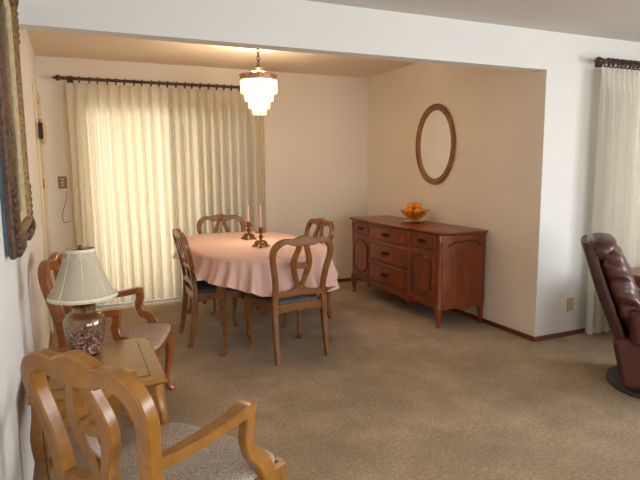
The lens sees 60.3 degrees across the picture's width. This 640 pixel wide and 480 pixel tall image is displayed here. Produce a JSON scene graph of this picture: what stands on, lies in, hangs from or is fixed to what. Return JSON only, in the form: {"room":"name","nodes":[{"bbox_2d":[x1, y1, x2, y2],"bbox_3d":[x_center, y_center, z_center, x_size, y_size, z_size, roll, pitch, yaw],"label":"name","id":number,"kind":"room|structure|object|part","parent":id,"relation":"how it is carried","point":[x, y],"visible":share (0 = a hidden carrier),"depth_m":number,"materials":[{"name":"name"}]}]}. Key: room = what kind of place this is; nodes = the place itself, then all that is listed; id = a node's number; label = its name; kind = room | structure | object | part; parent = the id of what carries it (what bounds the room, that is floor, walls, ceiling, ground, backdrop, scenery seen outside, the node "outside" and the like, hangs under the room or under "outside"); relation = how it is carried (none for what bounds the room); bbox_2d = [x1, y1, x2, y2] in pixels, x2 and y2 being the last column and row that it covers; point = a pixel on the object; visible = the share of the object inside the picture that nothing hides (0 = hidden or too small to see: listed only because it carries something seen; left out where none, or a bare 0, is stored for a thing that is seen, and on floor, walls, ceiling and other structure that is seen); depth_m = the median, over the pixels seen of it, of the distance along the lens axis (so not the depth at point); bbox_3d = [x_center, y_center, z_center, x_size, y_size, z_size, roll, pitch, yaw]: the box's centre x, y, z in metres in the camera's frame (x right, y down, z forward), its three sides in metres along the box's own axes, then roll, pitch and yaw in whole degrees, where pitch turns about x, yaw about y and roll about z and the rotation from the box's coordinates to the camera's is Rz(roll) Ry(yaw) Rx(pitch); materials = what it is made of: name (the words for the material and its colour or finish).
{"room":"dining room","nodes":[
{"label":"dining room","id":0,"kind":"room"},
{"bbox_2d":[0,29,49,479],"bbox_3d":[-0.982,-0.007,1.470,0.120,2.500,8.908,-4,8,-24],"label":"wall","id":1,"kind":"structure","parent":0,"point":[17,462],"depth_m":2.41,"materials":[{"name":"paint"}]},
{"bbox_2d":[0,0,35,259],"bbox_3d":[-1.300,-0.563,2.334,0.066,1.188,0.828,-4,8,-24],"label":"picture frame","id":2,"kind":"object","parent":1,"relation":"attached to","point":[19,225],"visible":1,"depth_m":2.05,"materials":[{"name":"paint"}]},
{"bbox_2d":[33,330,51,479],"bbox_3d":[-0.732,1.260,1.262,0.012,0.040,7.790,-4,8,-24],"label":"baseboard","id":3,"kind":"structure","parent":1,"relation":"attached to","point":[35,474],"depth_m":2.60,"materials":[{"name":"brown wood"}]},
{"bbox_2d":[32,84,53,334],"bbox_3d":[-2.528,-0.274,5.010,0.072,2.120,0.820,-4,8,-24],"label":"door","id":4,"kind":"structure","parent":1,"relation":"in","point":[36,97],"depth_m":4.69,"materials":[{"name":"paint"}]},
{"bbox_2d":[38,118,46,144],"bbox_3d":[-2.321,-0.908,4.613,0.064,0.220,0.142,-4,8,-24],"label":"wall plaque","id":5,"kind":"object","parent":4,"relation":"attached to","point":[42,129],"visible":1,"depth_m":4.58,"materials":[{"name":"beige plastic"}]},
{"bbox_2d":[35,56,367,309],"bbox_3d":[-1.083,-0.635,6.203,3.620,2.500,0.120,-4,8,-24],"label":"wall","id":6,"kind":"structure","parent":0,"point":[316,126],"depth_m":6.43,"materials":[{"name":"paint"}]},
{"bbox_2d":[58,176,66,188],"bbox_3d":[-2.555,-0.571,5.467,0.080,0.120,0.016,-4,8,-24],"label":"switch plate","id":7,"kind":"object","parent":6,"relation":"attached to","point":[62,180],"visible":1,"depth_m":5.46,"materials":[{"name":"gold metal"}]},
{"bbox_2d":[96,296,188,307],"bbox_3d":[-1.563,0.632,6.116,1.720,0.018,0.120,-4,8,-24],"label":"trim","id":8,"kind":"structure","parent":6,"relation":"attached to","point":[173,298],"depth_m":5.87,"materials":[{"name":"metal"}]},
{"bbox_2d":[52,75,239,90],"bbox_3d":[-1.546,-1.614,5.734,2.241,0.072,0.147,-4,8,-24],"label":"curtain rod","id":9,"kind":"object","parent":6,"relation":"attached to","point":[69,79],"visible":0.81,"depth_m":5.56,"materials":[{"name":"brown wood"}]},
{"bbox_2d":[64,82,178,304],"bbox_3d":[-1.996,-0.446,5.634,0.990,2.211,0.132,-4,8,-24],"label":"curtain","id":10,"kind":"object","parent":9,"relation":"hanging from","point":[120,136],"visible":0.88,"depth_m":5.63,"materials":[{"name":"beige fabric"}]},
{"bbox_2d":[171,88,265,297],"bbox_3d":[-1.076,-0.506,6.051,1.007,2.216,0.142,-4,8,-24],"label":"curtain","id":11,"kind":"object","parent":9,"relation":"hanging from","point":[219,144],"visible":0.61,"depth_m":5.98,"materials":[{"name":"beige fabric"}]},
{"bbox_2d":[130,108,178,300],"bbox_3d":[-1.584,-0.393,6.010,1.720,2.040,0.054,-4,8,-24],"label":"window","id":12,"kind":"structure","parent":6,"relation":"in","point":[171,108],"depth_m":5.93,"materials":[{"name":"metal"}]},
{"bbox_2d":[337,278,358,281],"bbox_3d":[-0.071,0.527,6.740,1.480,0.040,0.012,-4,8,-24],"label":"baseboard","id":13,"kind":"structure","parent":6,"relation":"attached to","point":[343,279],"depth_m":6.90,"materials":[{"name":"brown wood"}]},
{"bbox_2d":[27,30,417,77],"bbox_3d":[-0.540,-1.766,4.816,3.860,0.100,2.810,-4,8,-24],"label":"ceiling","id":14,"kind":"structure","parent":0,"point":[44,43],"depth_m":5.32,"materials":[{"name":"paint"}]},
{"bbox_2d":[239,49,277,115],"bbox_3d":[-0.534,-1.403,4.796,0.338,0.615,0.336,-4,8,-24],"label":"chandelier","id":15,"kind":"object","parent":14,"relation":"hanging from","point":[258,87],"visible":0.98,"depth_m":4.71,"materials":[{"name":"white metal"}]},
{"bbox_3d":[-0.535,-1.497,4.784,0.072,0.075,0.072,-4,8,-24],"label":"crown","id":16,"kind":"part","parent":15,"relation":"part of","materials":[{"name":"gold metal"}]},
{"bbox_2d":[17,0,639,336],"bbox_3d":[1.293,-0.437,4.201,6.300,2.600,0.120,-4,8,-24],"label":"wall","id":17,"kind":"structure","parent":0,"point":[573,80],"depth_m":3.88,"materials":[{"name":"paint"}]},
{"bbox_2d":[534,328,585,341],"bbox_3d":[2.974,0.729,5.043,2.692,0.040,0.012,-4,8,-24],"label":"baseboard","id":18,"kind":"structure","parent":17,"relation":"attached to","point":[577,331],"depth_m":4.60,"materials":[{"name":"brown wood"}]},
{"bbox_2d":[567,297,573,310],"bbox_3d":[2.102,0.540,4.623,0.072,0.116,0.010,-4,8,-24],"label":"wall outlet","id":19,"kind":"object","parent":17,"relation":"attached to","point":[570,301],"visible":1,"depth_m":4.62,"materials":[{"name":"beige plastic"}]},
{"bbox_2d":[594,57,639,69],"bbox_3d":[3.090,-1.460,4.752,2.146,0.074,0.149,-4,8,-24],"label":"curtain rod","id":20,"kind":"object","parent":17,"relation":"attached to","point":[599,61],"visible":1,"depth_m":4.38,"materials":[{"name":"brown wood"}]},
{"bbox_2d":[585,68,639,334],"bbox_3d":[3.079,-0.339,4.848,1.890,2.160,0.129,-4,8,-24],"label":"curtain","id":21,"kind":"object","parent":20,"relation":"hanging from","point":[616,196],"visible":0.7,"depth_m":4.50,"materials":[{"name":"beige fabric"}]},
{"bbox_3d":[3.106,-1.463,4.716,1.950,0.034,0.033,-4,8,-24],"label":"rod","id":22,"kind":"part","parent":20,"relation":"part of","materials":[{"name":"brown wood"}]},
{"bbox_2d":[37,280,639,479],"bbox_3d":[1.954,1.086,2.946,6.540,0.100,8.908,-4,8,-24],"label":"floor","id":23,"kind":"structure","parent":0,"point":[397,395],"depth_m":3.52,"materials":[{"name":"carpet"}]},
{"bbox_2d":[27,337,168,479],"bbox_3d":[-0.985,0.830,2.475,0.520,0.578,0.630,-4,8,-24],"label":"side table","id":24,"kind":"object","parent":23,"relation":"on","point":[138,354],"visible":0.32,"depth_m":2.29,"materials":[{"name":"brown wood"}]},
{"bbox_3d":[-1.069,0.890,2.142,0.066,0.549,0.087,1,8,12],"label":"leg","id":25,"kind":"part","parent":24,"relation":"part of","materials":[{"name":"brown wood"}]},
{"bbox_3d":[-1.294,0.826,2.633,0.085,0.549,0.068,1,8,13],"label":"leg","id":26,"kind":"part","parent":24,"relation":"part of","materials":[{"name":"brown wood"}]},
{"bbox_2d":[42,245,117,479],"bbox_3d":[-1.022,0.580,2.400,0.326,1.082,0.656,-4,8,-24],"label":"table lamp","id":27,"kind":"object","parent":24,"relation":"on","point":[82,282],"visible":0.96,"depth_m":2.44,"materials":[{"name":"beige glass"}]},
{"bbox_3d":[-1.086,0.844,2.308,0.065,0.590,0.490,-2,8,-15],"label":"power cord","id":28,"kind":"part","parent":27,"relation":"part of","materials":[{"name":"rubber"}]},
{"bbox_3d":[-1.087,0.148,2.511,0.302,0.223,0.302,-4,8,-24],"label":"lamp shade","id":29,"kind":"part","parent":27,"relation":"part of","materials":[{"name":"fabric"}]},
{"bbox_2d":[63,306,105,351],"bbox_3d":[-1.085,0.415,2.547,0.184,0.228,0.184,-4,8,-24],"label":"glass jar","id":30,"kind":"object","parent":27,"relation":"attached to","point":[86,339],"depth_m":2.50,"materials":[{"name":"clear glass"}]},
{"bbox_3d":[-0.675,0.863,2.320,0.085,0.549,0.068,1,8,13],"label":"leg","id":31,"kind":"part","parent":24,"relation":"part of","materials":[{"name":"brown wood"}]},
{"bbox_2d":[38,252,175,389],"bbox_3d":[-1.219,0.541,3.237,0.621,0.958,0.604,-1,8,-5],"label":"armchair","id":32,"kind":"object","parent":23,"relation":"on","point":[160,335],"visible":0.44,"depth_m":3.14,"materials":[{"name":"brown wood"}]},
{"bbox_3d":[-1.464,0.333,3.186,0.131,0.527,0.520,-1,8,-5],"label":"backrest","id":33,"kind":"part","parent":32,"relation":"part of","materials":[{"name":"brown wood"}]},
{"bbox_3d":[-1.427,0.496,3.211,0.046,0.089,0.399,-1,8,-5],"label":"rail","id":34,"kind":"part","parent":32,"relation":"part of","materials":[{"name":"brown wood"}]},
{"bbox_3d":[-1.253,0.410,2.967,0.370,0.084,0.064,0,8,4],"label":"armrest","id":35,"kind":"part","parent":32,"relation":"part of","materials":[{"name":"brown wood"}]},
{"bbox_3d":[-1.298,0.346,3.453,0.370,0.084,0.064,-2,8,-14],"label":"armrest","id":36,"kind":"part","parent":32,"relation":"part of","materials":[{"name":"brown wood"}]},
{"bbox_3d":[-1.165,0.566,3.245,0.512,0.044,0.540,-1,8,-5],"label":"seat","id":37,"kind":"part","parent":32,"relation":"part of","materials":[{"name":"beige fabric"}]},
{"bbox_3d":[-1.179,0.615,3.250,0.509,0.069,0.583,-1,8,-5],"label":"seat frame","id":38,"kind":"part","parent":32,"relation":"part of","materials":[{"name":"brown wood"}]},
{"bbox_3d":[-0.979,0.763,3.552,0.068,0.429,0.087,4,9,31],"label":"leg","id":39,"kind":"part","parent":32,"relation":"part of","materials":[{"name":"brown wood"}]},
{"bbox_2d":[20,348,285,479],"bbox_3d":[-0.508,0.736,1.782,0.604,0.945,0.617,4,9,30],"label":"armchair","id":40,"kind":"object","parent":23,"relation":"on","point":[165,451],"visible":1,"depth_m":1.57,"materials":[{"name":"brown wood"}]},
{"bbox_3d":[-0.635,0.551,1.545,0.520,0.514,0.128,4,9,30],"label":"backrest","id":41,"kind":"part","parent":40,"relation":"part of","materials":[{"name":"brown wood"}]},
{"bbox_3d":[-0.616,0.707,1.597,0.399,0.088,0.046,4,9,30],"label":"rail","id":42,"kind":"part","parent":40,"relation":"part of","materials":[{"name":"brown wood"}]},
{"bbox_3d":[-0.751,0.529,1.832,0.064,0.084,0.370,3,8,21],"label":"armrest","id":43,"kind":"part","parent":40,"relation":"part of","materials":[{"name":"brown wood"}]},
{"bbox_3d":[-0.481,0.749,1.829,0.540,0.044,0.512,4,9,30],"label":"seat","id":44,"kind":"part","parent":40,"relation":"part of","materials":[{"name":"fabric"}]},
{"bbox_3d":[-0.328,0.559,1.582,0.064,0.084,0.370,6,10,40],"label":"armrest","id":45,"kind":"part","parent":40,"relation":"part of","materials":[{"name":"brown wood"}]},
{"bbox_3d":[-0.488,0.799,1.823,0.583,0.069,0.509,4,9,30],"label":"seat frame","id":46,"kind":"part","parent":40,"relation":"part of","materials":[{"name":"brown wood"}]},
{"bbox_3d":[-0.149,0.975,1.908,0.084,0.430,0.070,-4,8,-22],"label":"leg","id":47,"kind":"part","parent":40,"relation":"part of","materials":[{"name":"brown wood"}]},
{"bbox_2d":[172,228,253,347],"bbox_3d":[-0.905,0.358,4.646,0.578,0.946,0.518,-4,8,-24],"label":"dining chair","id":48,"kind":"object","parent":23,"relation":"on","point":[201,290],"visible":0.75,"depth_m":4.48,"materials":[{"name":"brown wood"}]},
{"bbox_3d":[-1.182,0.581,4.774,0.091,0.474,0.046,-4,8,-24],"label":"leg","id":49,"kind":"part","parent":48,"relation":"part of","materials":[{"name":"brown wood"}]},
{"bbox_3d":[-1.116,0.158,4.524,0.117,0.514,0.516,-4,8,-24],"label":"backrest","id":50,"kind":"part","parent":48,"relation":"part of","materials":[{"name":"brown wood"}]},
{"bbox_3d":[-1.082,0.315,4.559,0.034,0.089,0.402,-4,8,-24],"label":"rail","id":51,"kind":"part","parent":48,"relation":"part of","materials":[{"name":"brown wood"}]},
{"bbox_3d":[-1.014,0.629,4.405,0.091,0.474,0.046,-4,8,-24],"label":"leg","id":52,"kind":"part","parent":48,"relation":"part of","materials":[{"name":"brown wood"}]},
{"bbox_3d":[-0.859,0.374,4.668,0.476,0.044,0.465,-4,8,-24],"label":"seat","id":53,"kind":"part","parent":48,"relation":"part of","materials":[{"name":"grey fabric"}]},
{"bbox_3d":[-0.871,0.424,4.669,0.474,0.069,0.503,-4,8,-24],"label":"seat frame","id":54,"kind":"part","parent":48,"relation":"part of","materials":[{"name":"brown wood"}]},
{"bbox_3d":[-0.773,0.572,4.977,0.062,0.428,0.081,1,8,12],"label":"leg","id":55,"kind":"part","parent":48,"relation":"part of","materials":[{"name":"brown wood"}]},
{"bbox_3d":[-0.590,0.623,4.580,0.079,0.428,0.064,1,8,13],"label":"leg","id":56,"kind":"part","parent":48,"relation":"part of","materials":[{"name":"brown wood"}]},
{"bbox_2d":[197,214,260,314],"bbox_3d":[-0.942,0.224,5.658,0.518,0.946,0.578,-4,8,-24],"label":"dining chair","id":57,"kind":"object","parent":23,"relation":"on","point":[219,217],"visible":0.31,"depth_m":5.81,"materials":[{"name":"brown wood"}]},
{"bbox_3d":[-1.039,0.520,5.382,0.064,0.428,0.079,1,8,13],"label":"leg","id":58,"kind":"part","parent":57,"relation":"part of","materials":[{"name":"brown wood"}]},
{"bbox_3d":[-1.038,-0.017,5.837,0.516,0.514,0.117,-4,8,-24],"label":"backrest","id":59,"kind":"part","parent":57,"relation":"part of","materials":[{"name":"brown wood"}]},
{"bbox_2d":[187,283,331,355],"bbox_3d":[-0.620,0.407,4.980,1.086,0.752,1.786,-4,8,-24],"label":"dining table","id":60,"kind":"object","parent":23,"relation":"on","point":[221,291],"visible":0.18,"depth_m":4.21,"materials":[{"name":"brown wood"}]},
{"bbox_3d":[-1.290,0.369,5.413,0.098,0.724,0.080,1,8,13],"label":"leg","id":61,"kind":"part","parent":60,"relation":"part of","materials":[{"name":"brown wood"}]},
{"bbox_3d":[-0.736,0.526,4.198,0.077,0.724,0.100,1,8,13],"label":"leg","id":62,"kind":"part","parent":60,"relation":"part of","materials":[{"name":"brown wood"}]},
{"bbox_2d":[173,231,339,296],"bbox_3d":[-0.615,0.189,4.958,1.301,0.331,1.987,-4,8,-24],"label":"tablecloth","id":63,"kind":"object","parent":60,"relation":"on","point":[225,259],"visible":0.73,"depth_m":4.22,"materials":[{"name":"pink fabric"}]},
{"bbox_2d":[241,205,256,239],"bbox_3d":[-0.670,-0.169,5.149,0.116,0.333,0.116,-5,9,-31],"label":"candlestick","id":64,"kind":"object","parent":63,"relation":"on","point":[245,236],"visible":1,"depth_m":5.14,"materials":[{"name":"gold metal"}]},
{"bbox_2d":[246,205,249,225],"bbox_3d":[-0.670,-0.231,5.141,0.040,0.208,0.040,-4,8,-24],"label":"candle","id":65,"kind":"object","parent":64,"relation":"on","point":[248,221],"depth_m":5.13,"materials":[{"name":"pink wax"}]},
{"bbox_2d":[252,204,269,247],"bbox_3d":[-0.502,-0.125,4.655,0.116,0.373,0.116,7,11,44],"label":"candlestick","id":66,"kind":"object","parent":63,"relation":"on","point":[256,243],"visible":1,"depth_m":4.65,"materials":[{"name":"gold metal"}]},
{"bbox_2d":[258,204,262,231],"bbox_3d":[-0.503,-0.187,4.647,0.040,0.248,0.040,-4,8,-24],"label":"candle","id":67,"kind":"object","parent":66,"relation":"on","point":[260,227],"depth_m":4.64,"materials":[{"name":"pink wax"}]},
{"bbox_3d":[0.051,0.473,4.551,0.098,0.724,0.080,1,8,13],"label":"leg","id":68,"kind":"part","parent":60,"relation":"part of","materials":[{"name":"brown wood"}]},
{"bbox_2d":[245,235,333,365],"bbox_3d":[-0.248,0.405,4.258,0.518,0.946,0.578,-5,9,-29],"label":"dining chair","id":69,"kind":"object","parent":23,"relation":"on","point":[300,297],"visible":0.98,"depth_m":4.06,"materials":[{"name":"brown wood"}]},
{"bbox_3d":[-0.558,0.648,4.392,0.081,0.428,0.062,1,8,7],"label":"leg","id":70,"kind":"part","parent":69,"relation":"part of","materials":[{"name":"brown wood"}]},
{"bbox_3d":[-0.317,0.677,4.004,0.046,0.474,0.091,-5,9,-29],"label":"leg","id":71,"kind":"part","parent":69,"relation":"part of","materials":[{"name":"brown wood"}]},
{"bbox_3d":[-0.265,0.469,4.298,0.503,0.069,0.474,-5,9,-29],"label":"seat frame","id":72,"kind":"part","parent":69,"relation":"part of","materials":[{"name":"brown wood"}]},
{"bbox_3d":[-0.273,0.418,4.304,0.465,0.044,0.476,-5,9,-29],"label":"seat","id":73,"kind":"part","parent":69,"relation":"part of","materials":[{"name":"grey fabric"}]},
{"bbox_3d":[-0.176,0.616,4.609,0.064,0.428,0.079,1,8,7],"label":"leg","id":74,"kind":"part","parent":69,"relation":"part of","materials":[{"name":"brown wood"}]},
{"bbox_3d":[-0.152,0.371,4.083,0.402,0.089,0.034,-5,9,-29],"label":"rail","id":75,"kind":"part","parent":69,"relation":"part of","materials":[{"name":"brown wood"}]},
{"bbox_3d":[-0.135,0.216,4.031,0.516,0.514,0.117,-5,9,-29],"label":"backrest","id":76,"kind":"part","parent":69,"relation":"part of","materials":[{"name":"brown wood"}]},
{"bbox_3d":[0.037,0.647,4.205,0.046,0.474,0.091,-5,9,-29],"label":"leg","id":77,"kind":"part","parent":69,"relation":"part of","materials":[{"name":"brown wood"}]},
{"bbox_2d":[261,218,333,326],"bbox_3d":[-0.222,0.273,5.246,0.578,0.946,0.518,-5,9,-29],"label":"dining chair","id":78,"kind":"object","parent":23,"relation":"on","point":[320,222],"visible":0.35,"depth_m":5.26,"materials":[{"name":"brown wood"}]},
{"bbox_3d":[-0.323,0.569,4.971,0.062,0.428,0.081,1,8,8],"label":"leg","id":79,"kind":"part","parent":78,"relation":"part of","materials":[{"name":"brown wood"}]},
{"bbox_3d":[-0.023,0.043,5.329,0.117,0.514,0.516,-5,9,-29],"label":"backrest","id":80,"kind":"part","parent":78,"relation":"part of","materials":[{"name":"brown wood"}]},
{"bbox_3d":[0.067,0.515,5.204,0.091,0.474,0.046,-5,9,-29],"label":"leg","id":81,"kind":"part","parent":78,"relation":"part of","materials":[{"name":"brown wood"}]},
{"bbox_2d":[350,215,487,327],"bbox_3d":[0.903,0.256,5.631,0.543,0.865,1.769,-4,8,-24],"label":"sideboard","id":82,"kind":"object","parent":23,"relation":"on","point":[439,266],"visible":1,"depth_m":5.06,"materials":[{"name":"brown wood"}]},
{"bbox_3d":[0.392,0.084,6.289,0.052,0.630,0.052,7,10,43],"label":"corner post","id":83,"kind":"part","parent":82,"relation":"part of","materials":[{"name":"brown wood"}]},
{"bbox_3d":[0.390,0.491,6.341,0.068,0.220,0.066,-4,8,-24],"label":"leg","id":84,"kind":"part","parent":82,"relation":"part of","materials":[{"name":"brown wood"}]},
{"bbox_3d":[0.465,-0.126,6.068,0.030,0.133,0.370,-4,8,-24],"label":"drawer","id":85,"kind":"part","parent":82,"relation":"part of","materials":[{"name":"brown wood"}]},
{"bbox_3d":[0.465,0.173,6.107,0.025,0.436,0.370,-4,8,-24],"label":"door","id":86,"kind":"part","parent":82,"relation":"part of","materials":[{"name":"brown wood"}]},
{"bbox_3d":[0.451,0.174,6.101,0.005,0.350,0.268,-4,8,-24],"label":"raised panel","id":87,"kind":"part","parent":82,"relation":"part of","materials":[{"name":"brown wood"}]},
{"bbox_3d":[0.452,0.174,6.101,0.015,0.393,0.315,-4,8,-24],"label":"carved moulding","id":88,"kind":"part","parent":82,"relation":"part of","materials":[{"name":"brown wood"}]},
{"bbox_3d":[0.682,0.357,5.582,0.044,0.206,0.760,-4,8,-24],"label":"drawer","id":89,"kind":"part","parent":82,"relation":"part of","materials":[{"name":"brown wood"}]},
{"bbox_3d":[0.680,0.139,5.553,0.044,0.200,0.760,-4,8,-24],"label":"drawer","id":90,"kind":"part","parent":82,"relation":"part of","materials":[{"name":"brown wood"}]},
{"bbox_3d":[0.678,-0.049,5.528,0.044,0.146,0.760,-4,8,-24],"label":"drawer","id":91,"kind":"part","parent":82,"relation":"part of","materials":[{"name":"brown wood"}]},
{"bbox_2d":[400,220,427,222],"bbox_3d":[0.960,-0.188,5.599,0.290,0.020,0.280,-4,8,-24],"label":"glass plate","id":92,"kind":"object","parent":82,"relation":"on","point":[405,221],"visible":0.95,"depth_m":5.59,"materials":[{"name":"white"}]},
{"bbox_2d":[400,209,429,221],"bbox_3d":[0.960,-0.246,5.592,0.295,0.124,0.295,7,10,43],"label":"glass bowl","id":93,"kind":"object","parent":92,"relation":"on","point":[428,210],"visible":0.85,"depth_m":5.60,"materials":[{"name":"white"}]},
{"bbox_2d":[406,208,412,214],"bbox_3d":[0.902,-0.284,5.536,0.071,0.068,0.070,0,8,6],"label":"orange","id":94,"kind":"object","parent":93,"relation":"in","point":[409,211],"visible":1,"depth_m":5.51,"materials":[{"name":"orange food"}]},
{"bbox_2d":[407,202,413,208],"bbox_3d":[0.915,-0.345,5.571,0.071,0.069,0.070,0,8,4],"label":"orange","id":95,"kind":"object","parent":93,"relation":"in","point":[409,205],"visible":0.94,"depth_m":5.55,"materials":[{"name":"orange food"}]},
{"bbox_2d":[414,208,420,214],"bbox_3d":[0.974,-0.282,5.512,0.070,0.068,0.070,-2,8,-15],"label":"orange","id":96,"kind":"object","parent":93,"relation":"in","point":[417,211],"visible":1,"depth_m":5.49,"materials":[{"name":"food"}]},
{"bbox_2d":[415,203,421,208],"bbox_3d":[0.988,-0.342,5.544,0.069,0.069,0.070,2,8,15],"label":"orange","id":97,"kind":"object","parent":93,"relation":"in","point":[417,205],"visible":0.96,"depth_m":5.52,"materials":[{"name":"orange food"}]},
{"bbox_2d":[420,208,425,214],"bbox_3d":[1.031,-0.289,5.562,0.070,0.069,0.070,-2,8,-10],"label":"orange","id":98,"kind":"object","parent":93,"relation":"in","point":[423,211],"visible":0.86,"depth_m":5.54,"materials":[{"name":"orange food"}]},
{"bbox_3d":[0.767,0.485,5.549,0.447,0.015,1.753,-7,10,-39],"label":"moulding","id":99,"kind":"part","parent":82,"relation":"part of","materials":[{"name":"brown wood"}]},
{"bbox_3d":[0.930,0.311,5.047,0.005,0.350,0.259,-4,8,-24],"label":"raised panel","id":100,"kind":"part","parent":82,"relation":"part of","materials":[{"name":"brown wood"}]},
{"bbox_3d":[0.920,0.014,5.005,0.023,0.049,0.152,-4,8,-24],"label":"handle","id":101,"kind":"part","parent":82,"relation":"part of","materials":[{"name":"black metal"}]},
{"bbox_3d":[0.931,0.310,5.048,0.015,0.393,0.305,-4,8,-24],"label":"carved moulding","id":102,"kind":"part","parent":82,"relation":"part of","materials":[{"name":"brown wood"}]},
{"bbox_3d":[0.943,0.011,5.015,0.030,0.133,0.360,-4,8,-24],"label":"drawer","id":103,"kind":"part","parent":82,"relation":"part of","materials":[{"name":"brown wood"}]},
{"bbox_3d":[0.943,0.310,5.053,0.025,0.436,0.360,-4,8,-24],"label":"door","id":104,"kind":"part","parent":82,"relation":"part of","materials":[{"name":"brown wood"}]},
{"bbox_3d":[1.049,0.679,4.891,0.068,0.220,0.066,-4,8,-24],"label":"leg","id":105,"kind":"part","parent":82,"relation":"part of","materials":[{"name":"brown wood"}]},
{"bbox_3d":[1.051,0.272,4.840,0.052,0.630,0.052,7,10,43],"label":"corner post","id":106,"kind":"part","parent":82,"relation":"part of","materials":[{"name":"brown wood"}]},
{"bbox_3d":[1.285,0.026,4.845,0.354,0.074,0.039,-3,8,-20],"label":"moulding","id":107,"kind":"part","parent":82,"relation":"part of","materials":[{"name":"brown wood"}]},
{"bbox_3d":[1.464,0.656,5.039,0.047,0.210,0.048,-4,8,-24],"label":"leg","id":108,"kind":"part","parent":82,"relation":"part of","materials":[{"name":"brown wood"}]},
{"bbox_2d":[580,233,639,398],"bbox_3d":[2.166,0.462,3.549,0.928,0.975,0.740,3,8,26],"label":"recliner","id":109,"kind":"object","parent":23,"relation":"on","point":[618,293],"visible":1,"depth_m":3.39,"materials":[{"name":"brown leather"}]},
{"bbox_2d":[601,245,639,331],"bbox_3d":[1.980,0.296,3.617,0.304,0.570,0.617,3,8,26],"label":"cushion","id":110,"kind":"object","parent":109,"relation":"on","point":[620,294],"depth_m":3.38,"materials":[{"name":"brown leather"}]},
{"bbox_3d":[2.157,0.534,3.215,0.625,0.240,0.120,3,8,26],"label":"armrest","id":111,"kind":"part","parent":109,"relation":"part of","materials":[{"name":"brown leather"}]},
{"bbox_2d":[631,267,639,287],"bbox_3d":[2.801,0.544,4.408,0.720,0.578,0.558,-4,8,-24],"label":"end table","id":112,"kind":"object","parent":23,"relation":"on","point":[635,271],"visible":0.02,"depth_m":4.30,"materials":[{"name":"brown wood"}]},
{"bbox_2d":[367,62,545,335],"bbox_3d":[1.198,-0.585,5.696,0.120,2.500,2.924,-4,8,-24],"label":"wall","id":113,"kind":"structure","parent":0,"point":[492,183],"depth_m":4.97,"materials":[{"name":"paint"}]},
{"bbox_2d":[415,104,455,184],"bbox_3d":[1.153,-0.960,5.549,0.030,0.806,0.652,-4,8,-24],"label":"oval mirror","id":114,"kind":"object","parent":113,"relation":"attached to","point":[435,144],"visible":1,"depth_m":5.54,"materials":[{"name":"brown wood"}]},
{"bbox_2d":[420,110,450,178],"bbox_3d":[1.161,-0.961,5.552,0.003,0.704,0.550,-4,8,-24],"label":"mirror glass","id":115,"kind":"object","parent":114,"relation":"attached to","point":[435,125],"depth_m":5.54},
{"bbox_2d":[449,309,533,340],"bbox_3d":[1.175,0.647,5.768,0.012,0.040,2.797,-4,8,-24],"label":"baseboard","id":116,"kind":"structure","parent":113,"relation":"attached to","point":[510,330],"depth_m":4.88,"materials":[{"name":"brown wood"}]},
{"bbox_2d":[306,0,639,41],"bbox_3d":[2.537,-1.280,1.285,6.540,0.140,5.978,-4,8,-24],"label":"ceiling","id":117,"kind":"structure","parent":0,"point":[610,19],"depth_m":3.67,"materials":[{"name":"paint"}]}
]}

